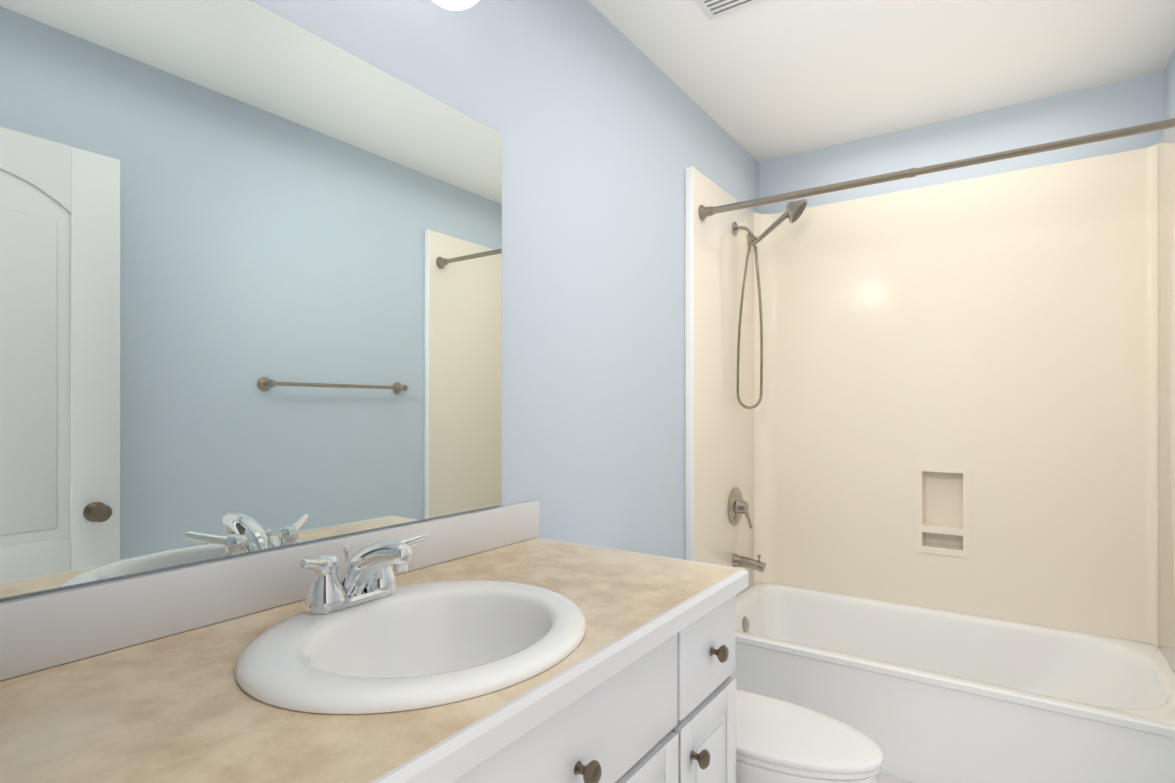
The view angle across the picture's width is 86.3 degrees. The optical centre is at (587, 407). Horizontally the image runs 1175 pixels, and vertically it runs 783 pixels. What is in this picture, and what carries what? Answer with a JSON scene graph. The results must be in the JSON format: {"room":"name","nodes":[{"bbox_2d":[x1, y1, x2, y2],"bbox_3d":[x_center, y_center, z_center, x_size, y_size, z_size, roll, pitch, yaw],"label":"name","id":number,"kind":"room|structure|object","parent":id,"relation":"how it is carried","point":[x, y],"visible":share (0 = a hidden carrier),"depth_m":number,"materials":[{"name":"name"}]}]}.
{"room":"bathroom","nodes":[
{"label":"bathroom","id":0,"kind":"room"},
{"bbox_2d":[0,0,758,601],"bbox_3d":[-0.067,-0.020,1.914,0.120,2.440,3.360,0,0,34],"label":"wall","id":1,"kind":"structure","parent":0,"point":[604,126],"depth_m":1.87,"materials":[{"name":"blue paint"}]},
{"bbox_2d":[0,0,501,597],"bbox_3d":[-0.552,-0.223,1.095,0.005,0.935,1.180,0,0,34],"label":"mirror","id":2,"kind":"object","parent":1,"relation":"attached to","point":[250,274],"visible":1,"depth_m":1.03,"materials":[{"name":"clear glass"}]},
{"bbox_2d":[432,0,478,10],"bbox_3d":[-0.421,-0.951,1.115,0.199,0.250,0.700,0,0,34],"label":"sconce","id":3,"kind":"object","parent":1,"relation":"attached to","point":[455,5],"visible":1,"depth_m":1.29,"materials":[{"name":"white glass"}]},
{"bbox_2d":[588,0,1174,161],"bbox_3d":[0.611,-1.290,1.450,1.764,0.100,3.360,0,0,34],"label":"ceiling","id":4,"kind":"structure","parent":0,"point":[763,80],"depth_m":2.21,"materials":[{"name":"white paint"}]},
{"bbox_2d":[694,0,761,19],"bbox_3d":[0.423,-1.231,1.815,0.260,0.018,0.260,0,0,34],"label":"ceiling vent","id":5,"kind":"object","parent":4,"relation":"in","point":[711,9],"visible":1,"depth_m":1.91,"materials":[{"name":"white"}]},
{"bbox_2d":[876,772,915,782],"bbox_3d":[0.611,1.250,1.447,1.764,0.100,3.360,0,0,34],"label":"floor","id":6,"kind":"structure","parent":0,"point":[884,777],"depth_m":2.02,"materials":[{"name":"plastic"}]},
{"bbox_2d":[0,500,748,782],"bbox_3d":[-0.268,0.724,0.969,0.613,0.950,1.334,0,0,34],"label":"bathroom vanity","id":7,"kind":"object","parent":6,"relation":"on","point":[130,680],"visible":0.88,"depth_m":0.87,"materials":[{"name":"white paint"}]},
{"bbox_2d":[235,580,586,713],"bbox_3d":[-0.244,0.410,0.958,0.466,0.166,0.526,0,0,34],"label":"sink","id":8,"kind":"object","parent":7,"relation":"in","point":[416,646],"visible":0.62,"depth_m":0.98,"materials":[{"name":"white ceramic"}]},
{"bbox_2d":[300,533,427,613],"bbox_3d":[-0.354,0.270,1.034,0.176,0.112,0.244,0,0,34],"label":"faucet","id":9,"kind":"object","parent":8,"relation":"on","point":[367,573],"visible":1,"depth_m":1.01,"materials":[{"name":"silver metal"}]},
{"bbox_2d":[736,689,883,782],"bbox_3d":[0.330,0.841,1.653,0.825,0.718,0.390,0,0,34],"label":"toilet","id":10,"kind":"object","parent":6,"relation":"on","point":[779,741],"visible":0.31,"depth_m":1.46,"materials":[{"name":"white ceramic"}]},
{"bbox_2d":[729,583,1174,782],"bbox_3d":[1.253,1.026,2.382,1.520,0.350,0.848,0,0,34],"label":"bathtub","id":11,"kind":"object","parent":6,"relation":"on","point":[917,694],"visible":0.75,"depth_m":2.13,"materials":[{"name":"white plastic"}]},
{"bbox_2d":[685,112,1174,673],"bbox_3d":[1.251,-0.046,2.381,1.520,1.791,0.853,0,0,34],"label":"shower surround","id":12,"kind":"object","parent":11,"relation":"on","point":[965,404],"visible":0.88,"depth_m":2.56,"materials":[{"name":"beige plastic"}]},
{"bbox_2d":[728,487,752,528],"bbox_3d":[0.684,0.449,2.780,0.064,0.187,0.172,0,0,34],"label":"shower valve","id":13,"kind":"object","parent":12,"relation":"attached to","point":[738,506],"visible":1,"depth_m":2.76,"materials":[{"name":"silver metal"}]},
{"bbox_2d":[732,553,765,571],"bbox_3d":[0.715,0.680,2.759,0.138,0.074,0.060,0,0,34],"label":"tub spout","id":14,"kind":"object","parent":12,"relation":"attached to","point":[747,562],"visible":1,"depth_m":2.74,"materials":[{"name":"silver metal"}]},
{"bbox_2d":[732,199,807,408],"bbox_3d":[0.793,-0.434,2.719,0.314,0.884,0.122,0,0,34],"label":"shower head","id":15,"kind":"object","parent":12,"relation":"attached to","point":[794,211],"visible":1,"depth_m":2.74},
{"bbox_2d":[699,118,1174,220],"bbox_3d":[1.055,-0.780,2.096,1.451,0.062,0.062,0,0,34],"label":"curtain rod","id":16,"kind":"object","parent":12,"relation":"attached to","point":[704,212],"visible":1,"depth_m":2.03,"materials":[{"name":"silver metal"}]},
{"bbox_2d":[759,71,1164,213],"bbox_3d":[1.528,-0.019,2.784,1.524,2.440,0.120,0,0,34],"label":"wall","id":17,"kind":"structure","parent":0,"point":[1131,102],"depth_m":2.63,"materials":[{"name":"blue paint"}]},
{"bbox_2d":[1165,48,1174,119],"bbox_3d":[1.288,-0.021,0.983,0.120,2.440,3.360,0,0,34],"label":"wall","id":18,"kind":"structure","parent":0,"point":[1169,89],"depth_m":2.21,"materials":[{"name":"blue paint"}]}
]}

